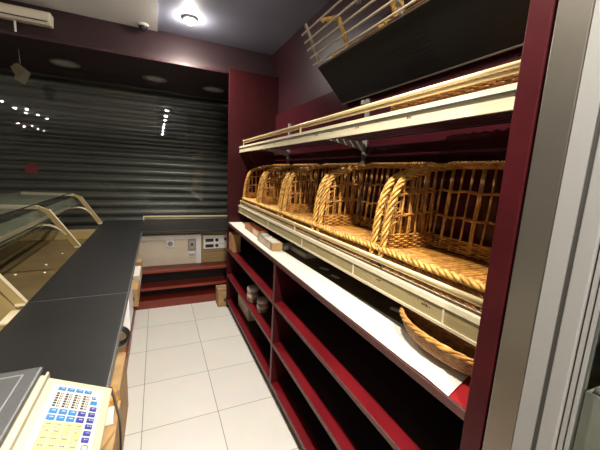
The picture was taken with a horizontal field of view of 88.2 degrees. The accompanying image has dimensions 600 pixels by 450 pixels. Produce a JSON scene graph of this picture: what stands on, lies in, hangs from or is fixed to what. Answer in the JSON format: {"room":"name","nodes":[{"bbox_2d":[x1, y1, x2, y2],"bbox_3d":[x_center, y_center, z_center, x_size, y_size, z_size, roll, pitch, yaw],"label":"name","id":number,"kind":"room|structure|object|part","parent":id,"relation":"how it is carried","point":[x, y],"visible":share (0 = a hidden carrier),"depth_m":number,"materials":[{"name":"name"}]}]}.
{"room":"food shop","nodes":[
{"label":"food shop","id":0,"kind":"room"},
{"bbox_2d":[0,0,272,99],"bbox_3d":[-3.508,-1.838,2.800,6.440,0.300,1.380,-1,10,-25],"label":"soffit","id":1,"kind":"structure","parent":0,"point":[97,66],"depth_m":3.17,"materials":[{"name":"black"}]},
{"bbox_2d":[10,49,30,84],"bbox_3d":[-2.669,-1.509,2.957,0.150,0.315,0.018,-1,10,-25],"label":"tag","id":2,"kind":"object","parent":1,"relation":"hanging from","point":[22,75],"visible":1,"depth_m":2.96,"materials":[{"name":"white paper"}]},
{"bbox_2d":[0,2,53,31],"bbox_3d":[-2.303,-1.706,2.591,0.370,0.192,0.141,-1,10,-25],"label":"air conditioner","id":3,"kind":"object","parent":1,"relation":"attached to","point":[14,13],"visible":1,"depth_m":2.56,"materials":[{"name":"grey plastic"}]},
{"bbox_2d":[49,58,80,67],"bbox_3d":[-2.485,-1.707,3.276,0.270,0.016,0.270,-1,10,-25],"label":"recessed light","id":4,"kind":"object","parent":1,"relation":"attached to","point":[60,62],"visible":1,"depth_m":3.26,"materials":[{"name":"silver metal"}]},
{"bbox_2d":[0,29,227,73],"bbox_3d":[-3.468,-1.574,2.104,5.920,0.030,0.028,-1,10,-25],"label":"trim","id":5,"kind":"structure","parent":1,"relation":"attached to","point":[6,32],"depth_m":2.86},
{"bbox_2d":[142,75,166,82],"bbox_3d":[-1.724,-1.736,3.684,0.270,0.016,0.270,-1,10,-25],"label":"recessed light","id":6,"kind":"object","parent":1,"relation":"attached to","point":[152,78],"visible":1,"depth_m":3.67,"materials":[{"name":"silver metal"}]},
{"bbox_2d":[203,87,223,92],"bbox_3d":[-1.129,-1.766,4.049,0.270,0.016,0.270,-1,10,-25],"label":"recessed light","id":7,"kind":"object","parent":1,"relation":"attached to","point":[209,89],"visible":1,"depth_m":4.04,"materials":[{"name":"silver metal"}]},
{"bbox_2d":[13,0,329,54],"bbox_3d":[-0.542,-0.913,-2.830,7.100,0.062,14.900,-1,10,-25],"label":"ceiling","id":8,"kind":"structure","parent":0,"point":[261,26],"depth_m":2.73,"materials":[{"name":"paint"}]},
{"bbox_2d":[137,22,148,31],"bbox_3d":[-1.483,-1.863,2.927,0.104,0.063,0.104,-1,10,-25],"label":"security camera","id":9,"kind":"object","parent":8,"relation":"attached to","point":[143,26],"visible":1,"depth_m":2.90,"materials":[{"name":"grey plastic"}]},
{"bbox_2d":[183,15,196,24],"bbox_3d":[-0.987,-1.828,2.780,0.120,0.058,0.120,-1,10,-25],"label":"ceiling spotlight","id":10,"kind":"object","parent":8,"relation":"attached to","point":[190,20],"visible":1,"depth_m":2.75,"materials":[{"name":"white plastic"}]},
{"bbox_2d":[123,301,302,449],"bbox_3d":[-0.691,1.987,-2.344,7.100,0.050,14.900,-1,10,-25],"label":"floor","id":11,"kind":"structure","parent":0,"point":[195,381],"depth_m":2.25,"materials":[{"name":"white tile"}]},
{"bbox_2d":[0,192,102,330],"bbox_3d":[-2.098,0.516,2.091,0.904,1.240,3.500,-1,10,-25],"label":"display case","id":12,"kind":"object","parent":11,"relation":"on","point":[24,253],"visible":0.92,"depth_m":2.60,"materials":[{"name":"brown glass"}]},
{"bbox_3d":[-1.460,0.229,1.447,0.257,0.360,0.018,-1,10,-25],"label":"frame leg","id":13,"kind":"part","parent":12,"relation":"part of","materials":[{"name":"beige metal"}]},
{"bbox_3d":[-1.899,0.122,1.901,0.025,0.030,1.186,-1,10,-25],"label":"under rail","id":14,"kind":"part","parent":12,"relation":"part of","materials":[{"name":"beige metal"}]},
{"bbox_3d":[-2.281,-0.140,2.356,0.462,0.037,0.030,-1,10,-25],"label":"arm","id":15,"kind":"part","parent":12,"relation":"part of","materials":[{"name":"beige"}]},
{"bbox_3d":[-1.368,0.387,1.521,0.042,0.012,0.032,-1,10,-25],"label":"foot plate","id":16,"kind":"part","parent":12,"relation":"part of","materials":[{"name":"beige"}]},
{"bbox_3d":[-2.392,-0.082,2.965,0.025,0.030,1.146,-1,10,-25],"label":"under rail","id":17,"kind":"part","parent":12,"relation":"part of","materials":[{"name":"beige metal"}]},
{"bbox_3d":[-2.765,-0.341,3.402,0.462,0.037,0.030,-1,10,-25],"label":"arm","id":18,"kind":"part","parent":12,"relation":"part of","materials":[{"name":"beige"}]},
{"bbox_3d":[-2.752,0.112,3.512,0.878,0.100,0.080,-1,10,-25],"label":"sill","id":19,"kind":"part","parent":12,"relation":"part of","materials":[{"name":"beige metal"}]},
{"bbox_3d":[-1.961,0.022,2.529,0.257,0.360,0.018,-1,10,-25],"label":"frame leg","id":20,"kind":"part","parent":12,"relation":"part of","materials":[{"name":"beige metal"}]},
{"bbox_3d":[-2.445,-0.178,3.575,0.257,0.360,0.018,-1,10,-25],"label":"frame leg","id":21,"kind":"part","parent":12,"relation":"part of","materials":[{"name":"beige metal"}]},
{"bbox_2d":[0,218,226,387],"bbox_3d":[-0.658,0.751,2.205,1.795,0.885,4.630,-1,10,-25],"label":"counter","id":22,"kind":"object","parent":11,"relation":"on","point":[71,328],"depth_m":1.81,"materials":[{"name":"black laminate"}]},
{"bbox_2d":[0,367,121,449],"bbox_3d":[-0.748,0.721,0.831,0.419,0.598,0.659,-1,10,-25],"label":"scale","id":23,"kind":"object","parent":22,"relation":"on","point":[37,412],"visible":1,"depth_m":0.78,"materials":[{"name":"beige plastic"}]},
{"bbox_3d":[-0.763,0.449,0.655,0.161,0.002,0.369,-1,10,-25],"label":"plate","id":24,"kind":"part","parent":23,"relation":"part of","materials":[{"name":"silver metal"}]},
{"bbox_3d":[-0.767,0.458,0.652,0.247,0.016,0.445,-1,10,-25],"label":"platter","id":25,"kind":"part","parent":23,"relation":"part of","materials":[{"name":"silver metal"}]},
{"bbox_3d":[-0.655,0.730,1.101,0.017,0.501,0.256,-2,11,-26],"label":"power cord","id":26,"kind":"part","parent":23,"relation":"part of","materials":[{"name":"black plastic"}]},
{"bbox_2d":[100,400,122,449],"bbox_3d":[-0.768,0.984,1.220,0.094,0.382,0.340,-1,10,-25],"label":"carton","id":27,"kind":"object","parent":22,"relation":"on","point":[110,439],"visible":0.47,"depth_m":1.20,"materials":[{"name":"brown cardboard"}]},
{"bbox_2d":[105,383,117,425],"bbox_3d":[-0.791,0.725,1.270,0.075,0.111,0.139,-1,10,-25],"label":"wrapper","id":28,"kind":"object","parent":27,"relation":"on","point":[111,409],"visible":0.27,"depth_m":1.26,"materials":[{"name":"white paper"}]},
{"bbox_2d":[111,352,127,446],"bbox_3d":[-0.907,0.857,1.512,0.090,0.320,0.320,-1,10,-25],"label":"carton","id":29,"kind":"object","parent":22,"relation":"on","point":[119,376],"visible":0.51,"depth_m":1.50,"materials":[{"name":"brown cardboard"}]},
{"bbox_3d":[-0.979,0.599,1.678,0.103,0.117,0.064,-1,10,-25],"label":"cable coil","id":30,"kind":"part","parent":22,"relation":"part of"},
{"bbox_2d":[123,284,132,329],"bbox_3d":[-1.148,0.516,2.017,0.088,0.240,0.300,-1,10,-25],"label":"board","id":31,"kind":"object","parent":22,"relation":"attached to","point":[127,322],"visible":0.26,"depth_m":1.91,"materials":[{"name":"white plastic"}]},
{"bbox_2d":[132,280,139,306],"bbox_3d":[-1.460,0.595,2.709,0.094,0.155,0.251,-1,10,-25],"label":"carton","id":32,"kind":"object","parent":22,"relation":"in","point":[135,283],"visible":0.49,"depth_m":2.62,"materials":[{"name":"brown cardboard"}]},
{"bbox_2d":[132,266,140,285],"bbox_3d":[-1.589,0.507,2.985,0.094,0.135,0.320,-1,10,-25],"label":"pad","id":33,"kind":"object","parent":22,"relation":"attached to","point":[137,272],"visible":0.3,"depth_m":2.93,"materials":[{"name":"white paper"}]},
{"bbox_2d":[135,258,141,278],"bbox_3d":[-1.710,0.454,3.246,0.094,0.180,0.166,-1,10,-25],"label":"wooden block","id":34,"kind":"object","parent":22,"relation":"attached to","point":[139,260],"visible":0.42,"depth_m":3.20,"materials":[{"name":"brown wood"}]},
{"bbox_2d":[166,240,173,247],"bbox_3d":[-1.518,0.216,3.620,0.086,0.090,0.044,-1,10,-25],"label":"power socket","id":35,"kind":"object","parent":22,"relation":"attached to","point":[169,243],"visible":1,"depth_m":3.60,"materials":[{"name":"white plastic"}]},
{"bbox_2d":[141,234,200,262],"bbox_3d":[-1.526,0.295,3.636,0.700,0.360,0.024,-1,10,-25],"label":"cable trunking","id":36,"kind":"object","parent":22,"relation":"attached to","point":[197,237],"visible":0.83,"depth_m":3.67,"materials":[{"name":"white plastic"}]},
{"bbox_2d":[139,288,215,303],"bbox_3d":[-1.186,0.827,3.788,1.440,0.020,0.213,-1,10,-25],"label":"shelf","id":37,"kind":"object","parent":22,"relation":"attached to","point":[186,294],"depth_m":3.65,"materials":[{"name":"red laminate"}]},
{"bbox_2d":[140,276,225,291],"bbox_3d":[-1.179,0.685,3.764,1.440,0.022,0.213,-1,10,-25],"label":"shelf","id":38,"kind":"object","parent":22,"relation":"attached to","point":[148,285],"depth_m":3.66,"materials":[{"name":"red laminate"}]},
{"bbox_2d":[142,261,226,273],"bbox_3d":[-1.169,0.493,3.732,1.440,0.022,0.213,-1,10,-25],"label":"shelf","id":39,"kind":"object","parent":22,"relation":"attached to","point":[152,268],"depth_m":3.63,"materials":[{"name":"red laminate"}]},
{"bbox_2d":[143,215,226,219],"bbox_3d":[-1.388,-0.106,4.247,1.362,0.054,0.012,-1,10,-25],"label":"brass rail","id":40,"kind":"object","parent":22,"relation":"on","point":[171,215],"visible":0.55,"depth_m":4.18,"materials":[{"name":"brown metal"}]},
{"bbox_2d":[188,250,194,256],"bbox_3d":[-1.308,0.347,3.747,0.078,0.077,0.034,-1,10,-25],"label":"junction box","id":41,"kind":"object","parent":22,"relation":"attached to","point":[190,253],"visible":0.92,"depth_m":3.73,"materials":[{"name":"white plastic"}]},
{"bbox_2d":[188,239,195,250],"bbox_3d":[-1.299,0.235,3.720,0.085,0.140,0.052,-1,10,-25],"label":"switch box","id":42,"kind":"object","parent":22,"relation":"attached to","point":[191,242],"visible":1,"depth_m":3.70,"materials":[{"name":"grey plastic"}]},
{"bbox_2d":[203,234,226,248],"bbox_3d":[-1.042,0.206,3.833,0.293,0.168,0.044,-1,10,-25],"label":"control panel","id":43,"kind":"object","parent":22,"relation":"attached to","point":[209,241],"visible":0.9,"depth_m":3.82,"materials":[{"name":"white plastic"}]},
{"bbox_2d":[216,284,225,306],"bbox_3d":[-0.916,0.836,3.666,0.134,0.208,0.172,-1,10,-25],"label":"cardboard box","id":44,"kind":"object","parent":11,"relation":"on","point":[220,289],"visible":0.73,"depth_m":3.59,"materials":[{"name":"brown cardboard"}]},
{"bbox_2d":[226,0,558,449],"bbox_3d":[0.080,-0.222,2.140,0.538,2.898,3.033,-1,10,-25],"label":"shelving unit","id":45,"kind":"object","parent":11,"relation":"on","point":[337,386],"depth_m":1.41,"materials":[{"name":"laminate"}]},
{"bbox_2d":[229,231,240,252],"bbox_3d":[-0.717,0.183,3.389,0.089,0.193,0.190,-1,10,-25],"label":"cardboard box","id":46,"kind":"object","parent":45,"relation":"on","point":[234,237],"visible":0.84,"depth_m":3.31,"materials":[{"name":"brown cardboard"}]},
{"bbox_2d":[238,294,254,320],"bbox_3d":[-0.539,0.822,3.275,0.130,0.203,0.420,-1,10,-25],"label":"carton","id":47,"kind":"object","parent":45,"relation":"on","point":[245,310],"visible":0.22,"depth_m":3.16,"materials":[{"name":"brown cardboard"}]},
{"bbox_3d":[-0.284,0.693,2.958,0.502,0.020,1.513,-1,10,-25],"label":"shelf","id":48,"kind":"part","parent":45,"relation":"part of","materials":[{"name":"red laminate"}]},
{"bbox_3d":[-0.269,0.397,2.908,0.502,0.020,1.513,-1,10,-25],"label":"shelf","id":49,"kind":"part","parent":45,"relation":"part of","materials":[{"name":"red laminate"}]},
{"bbox_3d":[-0.548,-0.331,3.505,0.538,2.598,0.035,-1,10,-25],"label":"panel","id":50,"kind":"part","parent":45,"relation":"part of","materials":[{"name":"laminate"}]},
{"bbox_2d":[247,285,258,302],"bbox_3d":[-0.428,0.627,2.830,0.112,0.133,0.112,-1,10,-25],"label":"jar","id":51,"kind":"object","parent":45,"relation":"on","point":[252,290],"visible":0.91,"depth_m":2.79,"materials":[{"name":"brown"}]},
{"bbox_3d":[-0.425,0.577,2.822,0.112,0.032,0.112,-1,10,-25],"label":"lid","id":52,"kind":"part","parent":51,"relation":"part of","materials":[{"name":"beige"}]},
{"bbox_2d":[257,297,268,313],"bbox_3d":[-0.315,0.677,2.623,0.100,0.113,0.100,-1,10,-25],"label":"jar","id":53,"kind":"object","parent":45,"relation":"on","point":[262,302],"visible":0.98,"depth_m":2.58,"materials":[{"name":"brown"}]},
{"bbox_3d":[-0.313,0.635,2.616,0.100,0.028,0.100,-1,10,-25],"label":"lid","id":54,"kind":"part","parent":53,"relation":"part of","materials":[{"name":"beige"}]},
{"bbox_2d":[242,164,290,211],"bbox_3d":[-0.349,-0.390,3.153,0.357,0.478,0.563,-1,10,-25],"label":"bread basket","id":55,"kind":"object","parent":45,"relation":"on","point":[253,201],"visible":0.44,"depth_m":3.26,"materials":[{"name":"wicker"}]},
{"bbox_3d":[-0.465,-0.450,3.369,0.281,0.370,0.022,-1,10,-25],"label":"panel","id":56,"kind":"part","parent":55,"relation":"part of","materials":[{"name":"wicker"}]},
{"bbox_3d":[-0.256,-0.364,2.919,0.281,0.370,0.022,-1,10,-25],"label":"panel","id":57,"kind":"part","parent":55,"relation":"part of","materials":[{"name":"wicker"}]},
{"bbox_3d":[-0.216,-0.413,3.210,0.044,0.394,0.538,-1,10,-25],"label":"panel","id":58,"kind":"part","parent":55,"relation":"part of","materials":[{"name":"wicker"}]},
{"bbox_3d":[-0.003,1.119,2.366,0.502,0.024,2.950,-1,10,-25],"label":"shelf","id":59,"kind":"part","parent":45,"relation":"part of","materials":[{"name":"red laminate"}]},
{"bbox_3d":[-0.282,-0.718,3.054,0.343,0.060,0.008,-1,10,-25],"label":"shelf arm","id":60,"kind":"part","parent":45,"relation":"part of","materials":[{"name":"grey metal"}]},
{"bbox_2d":[257,163,319,222],"bbox_3d":[-0.111,-0.291,2.639,0.357,0.478,0.563,-1,10,-25],"label":"bread basket","id":61,"kind":"object","parent":45,"relation":"on","point":[273,204],"visible":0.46,"depth_m":2.71,"materials":[{"name":"wicker"}]},
{"bbox_3d":[-0.227,-0.352,2.855,0.281,0.370,0.022,-1,10,-25],"label":"panel","id":62,"kind":"part","parent":61,"relation":"part of","materials":[{"name":"wicker"}]},
{"bbox_3d":[-0.018,-0.266,2.405,0.281,0.370,0.022,-1,10,-25],"label":"panel","id":63,"kind":"part","parent":61,"relation":"part of","materials":[{"name":"wicker"}]},
{"bbox_3d":[0.022,-0.314,2.696,0.044,0.394,0.538,-1,10,-25],"label":"panel","id":64,"kind":"part","parent":61,"relation":"part of","materials":[{"name":"wicker"}]},
{"bbox_3d":[0.331,0.947,1.628,0.502,0.020,1.413,-1,10,-25],"label":"shelf","id":65,"kind":"part","parent":45,"relation":"part of","materials":[{"name":"red laminate"}]},
{"bbox_2d":[280,163,363,238],"bbox_3d":[0.132,-0.191,2.114,0.357,0.478,0.563,-1,10,-25],"label":"bread basket","id":66,"kind":"object","parent":45,"relation":"on","point":[302,217],"visible":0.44,"depth_m":2.19,"materials":[{"name":"wicker"}]},
{"bbox_3d":[0.017,-0.251,2.330,0.281,0.370,0.022,-1,10,-25],"label":"panel","id":67,"kind":"part","parent":66,"relation":"part of","materials":[{"name":"wicker"}]},
{"bbox_3d":[0.225,-0.165,1.880,0.281,0.370,0.022,-1,10,-25],"label":"panel","id":68,"kind":"part","parent":66,"relation":"part of","materials":[{"name":"wicker"}]},
{"bbox_3d":[0.265,-0.214,2.171,0.044,0.394,0.538,-1,10,-25],"label":"panel","id":69,"kind":"part","parent":66,"relation":"part of","materials":[{"name":"wicker"}]},
{"bbox_2d":[255,222,404,324],"bbox_3d":[0.067,0.208,2.285,0.415,0.001,2.760,-1,10,-25],"label":"mat","id":70,"kind":"object","parent":45,"relation":"on","point":[378,300],"visible":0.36,"depth_m":1.68,"materials":[{"name":"black rubber"}]},
{"bbox_2d":[282,243,288,249],"bbox_3d":[-0.116,0.164,2.358,0.045,0.034,0.073,-1,10,-25],"label":"packet","id":71,"kind":"object","parent":70,"relation":"on","point":[284,246],"visible":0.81,"depth_m":2.33,"materials":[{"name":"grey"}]},
{"bbox_2d":[286,243,318,258],"bbox_3d":[0.049,0.184,2.323,0.185,0.032,0.350,-1,10,-25],"label":"tray","id":72,"kind":"object","parent":70,"relation":"on","point":[305,254],"visible":0.36,"depth_m":2.26,"materials":[{"name":"black plastic"}]},
{"bbox_2d":[229,222,467,395],"bbox_3d":[-0.106,0.214,2.170,0.196,0.004,2.885,-1,10,-25],"label":"paper liner","id":73,"kind":"object","parent":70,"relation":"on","point":[391,333],"visible":0.84,"depth_m":1.24,"materials":[{"name":"white paper"}]},
{"bbox_2d":[245,222,267,237],"bbox_3d":[-0.414,0.045,2.882,0.078,0.062,0.480,-1,10,-25],"label":"cardboard tray","id":74,"kind":"object","parent":73,"relation":"on","point":[251,227],"visible":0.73,"depth_m":2.89,"materials":[{"name":"brown cardboard"}]},
{"bbox_2d":[257,234,282,250],"bbox_3d":[-0.243,0.131,2.438,0.081,0.058,0.365,-1,10,-25],"label":"cardboard tray","id":75,"kind":"object","parent":73,"relation":"on","point":[272,246],"visible":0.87,"depth_m":2.31,"materials":[{"name":"brown cardboard"}]},
{"bbox_2d":[264,236,279,242],"bbox_3d":[-0.216,0.136,2.380,0.060,0.057,0.188,-1,10,-25],"label":"bundle","id":76,"kind":"object","parent":75,"relation":"in","point":[269,238],"visible":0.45,"depth_m":2.37,"materials":[{"name":"white paper"}]},
{"bbox_2d":[399,306,475,376],"bbox_3d":[0.481,0.389,1.013,0.197,0.099,0.425,-1,10,-25],"label":"basket","id":77,"kind":"object","parent":73,"relation":"on","point":[450,349],"visible":0.7,"depth_m":1.02,"materials":[{"name":"wicker"}]},
{"bbox_2d":[390,307,399,312],"bbox_3d":[0.432,0.378,1.373,0.036,0.002,0.073,-6,13,-44],"label":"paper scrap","id":78,"kind":"object","parent":70,"relation":"on","point":[391,308],"visible":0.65,"depth_m":1.38,"materials":[{"name":"grey paper"}]},
{"bbox_3d":[0.247,-0.498,1.909,0.343,0.060,0.008,-1,10,-25],"label":"shelf arm","id":79,"kind":"part","parent":45,"relation":"part of","materials":[{"name":"grey metal"}]},
{"bbox_3d":[0.346,0.652,1.579,0.502,0.020,1.413,-1,10,-25],"label":"shelf","id":80,"kind":"part","parent":45,"relation":"part of","materials":[{"name":"red laminate"}]},
{"bbox_3d":[0.100,0.037,2.206,0.390,0.149,2.942,-1,10,-25],"label":"display shelf","id":81,"kind":"part","parent":45,"relation":"part of","materials":[{"name":"beige metal"}]},
{"bbox_2d":[253,222,470,408],"bbox_3d":[0.051,0.230,2.221,0.507,0.022,2.950,-1,10,-25],"label":"shelf","id":82,"kind":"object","parent":45,"relation":"on","point":[460,394],"depth_m":0.86,"materials":[{"name":"white wood"}]},
{"bbox_2d":[315,161,438,265],"bbox_3d":[0.365,-0.095,1.611,0.357,0.478,0.563,-1,10,-25],"label":"bread basket","id":83,"kind":"object","parent":45,"relation":"on","point":[351,232],"visible":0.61,"depth_m":1.68,"materials":[{"name":"wicker"}]},
{"bbox_3d":[0.249,-0.155,1.827,0.281,0.370,0.022,-1,10,-25],"label":"panel","id":84,"kind":"part","parent":83,"relation":"part of","materials":[{"name":"wicker"}]},
{"bbox_3d":[0.498,-0.117,1.667,0.044,0.394,0.538,-1,10,-25],"label":"panel","id":85,"kind":"part","parent":83,"relation":"part of","materials":[{"name":"wicker"}]},
{"bbox_3d":[0.458,-0.069,1.377,0.281,0.370,0.022,-1,10,-25],"label":"panel","id":86,"kind":"part","parent":83,"relation":"part of","materials":[{"name":"wicker"}]},
{"bbox_3d":[-0.023,-0.562,2.035,0.042,0.057,2.942,-1,10,-25],"label":"price rail","id":87,"kind":"part","parent":45,"relation":"part of","materials":[{"name":"beige"}]},
{"bbox_3d":[0.131,-0.581,2.102,0.390,0.148,2.942,-1,10,-25],"label":"display shelf","id":88,"kind":"part","parent":45,"relation":"part of","materials":[{"name":"beige metal"}]},
{"bbox_3d":[0.321,-0.378,2.229,0.018,1.200,2.950,-1,10,-25],"label":"panel","id":89,"kind":"part","parent":45,"relation":"part of","materials":[{"name":"red"}]},
{"bbox_2d":[301,0,529,104],"bbox_3d":[0.480,-1.122,1.379,0.347,0.834,1.513,-1,10,-25],"label":"rack","id":90,"kind":"object","parent":45,"relation":"attached to","point":[433,37],"visible":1,"depth_m":1.38,"materials":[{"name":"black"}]},
{"bbox_3d":[0.326,-1.090,1.314,0.011,0.011,1.513,-1,10,-25],"label":"rod","id":91,"kind":"part","parent":90,"relation":"part of","materials":[{"name":"beige"}]},
{"bbox_3d":[0.345,-1.050,1.331,0.011,0.011,1.513,-1,10,-25],"label":"rod","id":92,"kind":"part","parent":90,"relation":"part of","materials":[{"name":"beige"}]},
{"bbox_3d":[0.364,-1.010,1.347,0.011,0.011,1.513,-1,10,-25],"label":"rod","id":93,"kind":"part","parent":90,"relation":"part of","materials":[{"name":"beige"}]},
{"bbox_3d":[0.383,-0.970,1.363,0.011,0.011,1.513,-1,10,-25],"label":"rod","id":94,"kind":"part","parent":90,"relation":"part of","materials":[{"name":"beige"}]},
{"bbox_2d":[320,0,397,57],"bbox_3d":[0.329,-1.167,1.786,0.232,0.260,0.492,-1,10,-25],"label":"basket","id":95,"kind":"object","parent":90,"relation":"on","point":[392,5],"visible":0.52,"depth_m":1.93,"materials":[{"name":"wicker"}]},
{"bbox_3d":[0.402,-0.929,1.380,0.011,0.011,1.513,-1,10,-25],"label":"rod","id":96,"kind":"part","parent":90,"relation":"part of","materials":[{"name":"beige"}]},
{"bbox_3d":[0.433,-0.920,1.386,0.020,0.021,1.495,-1,10,-25],"label":"trim","id":97,"kind":"part","parent":90,"relation":"part of","materials":[{"name":"beige"}]},
{"bbox_2d":[383,0,424,25],"bbox_3d":[0.544,-1.078,1.321,0.232,0.260,0.512,-1,10,-25],"label":"basket","id":98,"kind":"object","parent":90,"relation":"on","point":[402,1],"visible":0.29,"depth_m":1.50,"materials":[{"name":"wicker"}]},
{"bbox_3d":[0.611,-0.725,1.506,0.022,0.023,1.495,-1,10,-25],"label":"trim","id":99,"kind":"part","parent":90,"relation":"part of","materials":[{"name":"beige"}]},
{"bbox_2d":[375,160,504,311],"bbox_3d":[0.597,0.001,1.110,0.357,0.478,0.563,-1,10,-25],"label":"bread basket","id":100,"kind":"object","parent":45,"relation":"on","point":[451,268],"visible":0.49,"depth_m":1.26,"materials":[{"name":"wicker"}]},
{"bbox_3d":[0.481,-0.059,1.326,0.281,0.370,0.022,-1,10,-25],"label":"panel","id":101,"kind":"part","parent":100,"relation":"part of","materials":[{"name":"wicker"}]},
{"bbox_3d":[0.730,-0.021,1.167,0.044,0.394,0.538,-1,10,-25],"label":"panel","id":102,"kind":"part","parent":100,"relation":"part of","materials":[{"name":"wicker"}]},
{"bbox_2d":[390,67,518,111],"bbox_3d":[0.612,-0.414,1.043,0.317,0.066,0.576,-1,10,-25],"label":"wicker tray","id":103,"kind":"object","parent":45,"relation":"on","point":[511,79],"visible":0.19,"depth_m":0.95,"materials":[{"name":"brown wicker"}]},
{"bbox_3d":[0.698,0.034,0.806,0.538,2.898,0.048,-1,10,-25],"label":"panel","id":104,"kind":"part","parent":45,"relation":"part of","materials":[{"name":"laminate"}]},
{"bbox_2d":[482,0,599,449],"bbox_3d":[0.868,0.116,0.422,0.536,2.880,0.796,-1,10,-25],"label":"door frame","id":105,"kind":"structure","parent":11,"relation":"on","point":[545,395],"depth_m":0.59,"materials":[{"name":"metal"}]},
{"bbox_3d":[0.761,0.866,0.683,0.468,1.105,0.194,-1,10,-25],"label":"panel","id":106,"kind":"part","parent":105,"relation":"part of","materials":[{"name":"grey metal"}]},
{"bbox_2d":[272,0,420,114],"bbox_3d":[0.055,-0.373,3.030,0.160,2.900,5.100,-1,10,-25],"label":"wall","id":107,"kind":"structure","parent":0,"point":[300,82],"depth_m":2.65,"materials":[{"name":"paint"}]},
{"bbox_3d":[-3.911,0.618,-4.097,0.150,2.900,14.900,-1,10,-25],"label":"wall","id":108,"kind":"structure","parent":0,"visible":0},
{"bbox_3d":[-3.650,-0.881,3.114,6.400,1.698,0.012,-1,10,-25],"label":"window","id":109,"kind":"structure","parent":108,"relation":"in","visible":0},
{"bbox_2d":[25,163,37,173],"bbox_3d":[-2.994,-0.627,3.456,0.115,0.115,0.005,-1,10,-25],"label":"window sticker","id":110,"kind":"object","parent":109,"relation":"attached to","point":[29,168],"visible":1,"depth_m":3.45,"materials":[{"name":"red plastic"}]},
{"bbox_3d":[-3.911,-0.697,3.743,6.440,2.900,0.130,-1,10,-25],"label":"wall","id":111,"kind":"structure","parent":0,"visible":0},
{"bbox_2d":[0,68,227,243],"bbox_3d":[-3.851,-0.629,3.628,6.350,2.810,0.090,-1,10,-25],"label":"roller shutter","id":112,"kind":"object","parent":111,"relation":"attached to","point":[131,153],"visible":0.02,"depth_m":4.14,"materials":[{"name":"metal"}]}
]}

